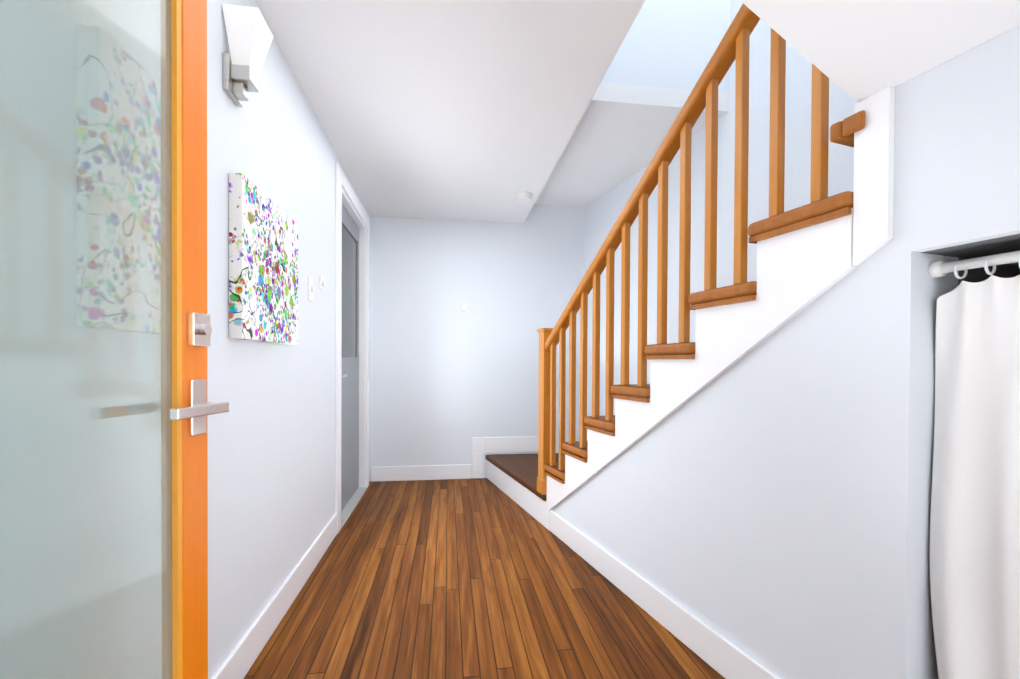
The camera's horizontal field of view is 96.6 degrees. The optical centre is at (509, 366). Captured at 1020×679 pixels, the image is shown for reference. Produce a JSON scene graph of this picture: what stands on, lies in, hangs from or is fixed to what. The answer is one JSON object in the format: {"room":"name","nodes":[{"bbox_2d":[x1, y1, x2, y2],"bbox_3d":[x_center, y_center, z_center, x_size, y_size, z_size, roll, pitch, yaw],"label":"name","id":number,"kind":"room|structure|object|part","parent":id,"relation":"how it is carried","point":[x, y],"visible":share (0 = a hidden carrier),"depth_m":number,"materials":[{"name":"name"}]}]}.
{"room":"entrance hallway","nodes":[
{"label":"entrance hallway","id":0,"kind":"room"},
{"bbox_2d":[207,0,369,678],"bbox_3d":[-0.825,-0.205,0.802,0.100,2.430,6.360,0,1,-8],"label":"wall","id":1,"kind":"structure","parent":0,"point":[271,472],"depth_m":1.67,"materials":[{"name":"white paint"}]},
{"bbox_2d":[0,0,228,678],"bbox_3d":[-0.649,0.069,0.554,0.165,1.872,0.760,0,1,1],"label":"door","id":2,"kind":"structure","parent":1,"relation":"in","point":[85,356],"depth_m":0.70,"materials":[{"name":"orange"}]},
{"bbox_2d":[171,0,182,678],"bbox_3d":[-0.649,0.043,0.553,0.041,1.620,0.620,0,1,1],"label":"beads","id":3,"kind":"object","parent":2,"relation":"attached to","point":[176,163],"visible":0.5,"depth_m":0.85},
{"bbox_3d":[-0.644,0.015,0.847,0.165,0.240,0.149,0,1,1],"label":"glass door hardware","id":4,"kind":"part","parent":2,"relation":"part of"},
{"bbox_2d":[222,4,272,106],"bbox_3d":[-0.799,-0.936,1.388,0.101,0.241,0.120,0,1,-8],"label":"sconce","id":5,"kind":"object","parent":1,"relation":"attached to","point":[249,35],"visible":1,"depth_m":1.35,"materials":[{"name":"silver metal"}]},
{"bbox_2d":[229,173,297,344],"bbox_3d":[-0.866,-0.338,1.632,0.038,0.500,0.520,0,1,-8],"label":"picture","id":6,"kind":"object","parent":1,"relation":"attached to","point":[263,267],"visible":1,"depth_m":1.51},
{"bbox_2d":[212,513,336,678],"bbox_3d":[-0.687,0.954,0.176,0.014,0.125,5.060,0,1,-8],"label":"baseboard","id":7,"kind":"structure","parent":1,"relation":"attached to","point":[239,661],"depth_m":1.71,"materials":[{"name":"white paint"}]},
{"bbox_2d":[308,276,313,301],"bbox_3d":[-0.954,-0.372,2.185,0.015,0.115,0.070,0,1,-8],"label":"light switch","id":8,"kind":"object","parent":1,"relation":"attached to","point":[310,289],"visible":1,"depth_m":2.17,"materials":[{"name":"white plastic"}]},
{"bbox_2d":[320,275,325,291],"bbox_3d":[-0.977,-0.436,2.376,0.019,0.080,0.055,0,1,-8],"label":"dimmer switch","id":9,"kind":"object","parent":1,"relation":"attached to","point":[322,283],"visible":1,"depth_m":2.36,"materials":[{"name":"white plastic"}]},
{"bbox_3d":[-0.984,-0.436,2.375,0.006,0.080,0.055,0,1,-8],"label":"plate","id":10,"kind":"part","parent":9,"relation":"part of","materials":[{"name":"white plastic"}]},
{"bbox_2d":[341,204,358,510],"bbox_3d":[-1.167,-0.060,3.199,0.040,2.062,0.852,0,1,-8],"label":"door","id":11,"kind":"structure","parent":1,"relation":"in","point":[350,437],"depth_m":3.29,"materials":[{"name":"grey paint"}]},
{"bbox_2d":[342,217,358,376],"bbox_3d":[-1.115,-0.451,3.178,0.054,1.068,0.728,0,1,-8],"label":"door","id":12,"kind":"structure","parent":11,"relation":"attached to","point":[348,359],"depth_m":3.25,"materials":[{"name":"grey paint"}]},
{"bbox_3d":[-1.143,-0.510,3.198,0.004,0.890,0.620,0,1,-8],"label":"door glass pane","id":13,"kind":"part","parent":12,"relation":"part of","materials":[{"name":"grey glass"}]},
{"bbox_2d":[335,162,369,533],"bbox_3d":[-1.143,-0.110,3.202,0.118,2.190,1.080,0,1,-8],"label":"door frame","id":14,"kind":"structure","parent":1,"relation":"attached to","point":[338,281],"depth_m":3.34,"materials":[{"name":"white paint"}]},
{"bbox_2d":[255,0,644,222],"bbox_3d":[-0.158,-1.329,0.830,1.420,0.176,6.260,0,1,-8],"label":"ceiling","id":15,"kind":"structure","parent":0,"point":[469,110],"depth_m":2.03,"materials":[{"name":"white paint"}]},
{"bbox_2d":[515,191,532,201],"bbox_3d":[0.102,-1.243,3.342,0.136,0.040,0.136,0,1,-8],"label":"smoke detector","id":16,"kind":"object","parent":15,"relation":"attached to","point":[523,196],"visible":0.98,"depth_m":3.30,"materials":[{"name":"white plastic"}]},
{"bbox_2d":[370,204,584,480],"bbox_3d":[0.344,-1.366,4.108,3.300,4.700,0.100,0,1,-8],"label":"wall","id":17,"kind":"structure","parent":0,"point":[450,379],"depth_m":3.97,"materials":[{"name":"white paint"}]},
{"bbox_2d":[371,464,470,481],"bbox_3d":[-0.760,0.917,3.924,0.851,0.125,0.014,0,1,-8],"label":"baseboard","id":18,"kind":"structure","parent":17,"relation":"attached to","point":[408,473],"depth_m":3.92,"materials":[{"name":"white paint"}]},
{"bbox_2d":[462,303,465,310],"bbox_3d":[-0.400,-0.518,3.951,0.040,0.070,0.026,0,1,-8],"label":"light switch","id":19,"kind":"object","parent":17,"relation":"attached to","point":[463,306],"visible":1,"depth_m":3.94,"materials":[{"name":"white plastic"}]},
{"bbox_2d":[472,436,537,478],"bbox_3d":[0.028,0.803,4.030,0.730,0.360,0.011,0,1,-8],"label":"baseboard","id":20,"kind":"structure","parent":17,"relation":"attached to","point":[481,446],"depth_m":4.00,"materials":[{"name":"white paint"}]},
{"bbox_3d":[-0.283,0.802,3.989,0.102,0.360,0.008,0,1,-8],"label":"plate","id":21,"kind":"part","parent":20,"relation":"part of","materials":[{"name":"white paint"}]},
{"bbox_3d":[0.079,0.692,4.037,0.628,0.138,0.008,0,1,-8],"label":"plate","id":22,"kind":"part","parent":20,"relation":"part of","materials":[{"name":"white paint"}]},
{"bbox_2d":[244,478,724,678],"bbox_3d":[0.576,1.043,1.227,4.800,0.060,6.800,0,1,-8],"label":"floor","id":23,"kind":"structure","parent":0,"point":[479,578],"depth_m":1.89,"materials":[{"name":"brown wood"}]},
{"bbox_2d":[341,487,366,526],"bbox_3d":[-1.148,0.979,3.212,0.120,0.012,0.860,0,1,-8],"label":"threshold","id":24,"kind":"object","parent":23,"relation":"on","point":[350,506],"visible":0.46,"depth_m":3.21,"materials":[{"name":"grey"}]},
{"bbox_2d":[485,4,864,530],"bbox_3d":[0.825,-0.163,2.333,0.885,2.327,3.802,0,1,-20],"label":"staircase","id":25,"kind":"structure","parent":23,"relation":"on","point":[804,256],"depth_m":1.62,"materials":[{"name":"white paint"}]},
{"bbox_3d":[0.543,-0.707,1.942,0.066,1.234,1.784,0,1,-20],"label":"handrail","id":26,"kind":"part","parent":25,"relation":"part of","materials":[{"name":"brown wood"}]},
{"bbox_2d":[535,82,729,206],"bbox_3d":[0.867,-1.486,3.310,1.280,0.100,1.620,0,1,-8],"label":"ceiling","id":27,"kind":"structure","parent":0,"point":[620,132],"depth_m":2.85,"materials":[{"name":"white paint"}]},
{"bbox_2d":[601,0,729,93],"bbox_3d":[0.926,-2.613,2.539,1.380,2.170,0.100,0,1,-8],"label":"wall","id":28,"kind":"structure","parent":0,"point":[673,44],"depth_m":2.49,"materials":[{"name":"white paint"}]},
{"bbox_2d":[584,0,856,440],"bbox_3d":[1.646,-1.334,1.511,0.100,4.700,7.000,0,1,-20],"label":"wall","id":29,"kind":"structure","parent":0,"point":[603,212],"depth_m":2.59,"materials":[{"name":"white paint"}]},
{"bbox_2d":[552,25,1019,678],"bbox_3d":[0.623,-0.209,1.981,0.171,2.430,4.345,0,1,-20],"label":"wall","id":30,"kind":"structure","parent":0,"point":[723,504],"depth_m":1.26,"materials":[{"name":"white paint"}]},
{"bbox_2d":[550,511,780,678],"bbox_3d":[0.559,0.944,1.879,0.014,0.125,1.850,0,1,-20],"label":"baseboard","id":31,"kind":"structure","parent":30,"relation":"attached to","point":[724,657],"depth_m":1.74,"materials":[{"name":"white paint"}]},
{"bbox_2d":[853,86,894,265],"bbox_3d":[0.848,-0.437,1.061,0.019,0.388,0.075,0,1,-19],"label":"trim","id":32,"kind":"structure","parent":30,"relation":"attached to","point":[873,201],"depth_m":1.05,"materials":[{"name":"white paint"}]},
{"bbox_2d":[928,250,1019,678],"bbox_3d":[1.143,0.387,0.482,0.064,1.232,1.158,0,1,-19],"label":"curtain","id":33,"kind":"object","parent":30,"relation":"hanging from","point":[975,549],"visible":1,"depth_m":0.95,"materials":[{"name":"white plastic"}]},
{"bbox_3d":[1.146,-0.212,0.477,0.036,0.035,1.158,0,1,-20],"label":"rod","id":34,"kind":"part","parent":33,"relation":"part of","materials":[{"name":"white plastic"}]},
{"bbox_2d":[740,0,1019,101],"bbox_3d":[0.949,-1.006,-0.658,0.979,0.782,3.370,0,1,-20],"label":"ceiling","id":35,"kind":"structure","parent":0,"point":[857,50],"depth_m":0.86,"materials":[{"name":"white paint"}]},
{"bbox_2d":[853,78,1019,678],"bbox_3d":[1.155,-0.198,1.154,0.620,2.430,0.110,0,1,-20],"label":"wall","id":36,"kind":"structure","parent":0,"point":[901,290],"depth_m":1.03,"materials":[{"name":"white paint"}]},
{"bbox_2d":[920,234,1019,265],"bbox_3d":[1.382,-0.271,0.560,0.590,0.050,1.160,0,1,-20],"label":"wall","id":37,"kind":"structure","parent":0,"point":[1004,244],"depth_m":0.97,"materials":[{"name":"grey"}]}
]}

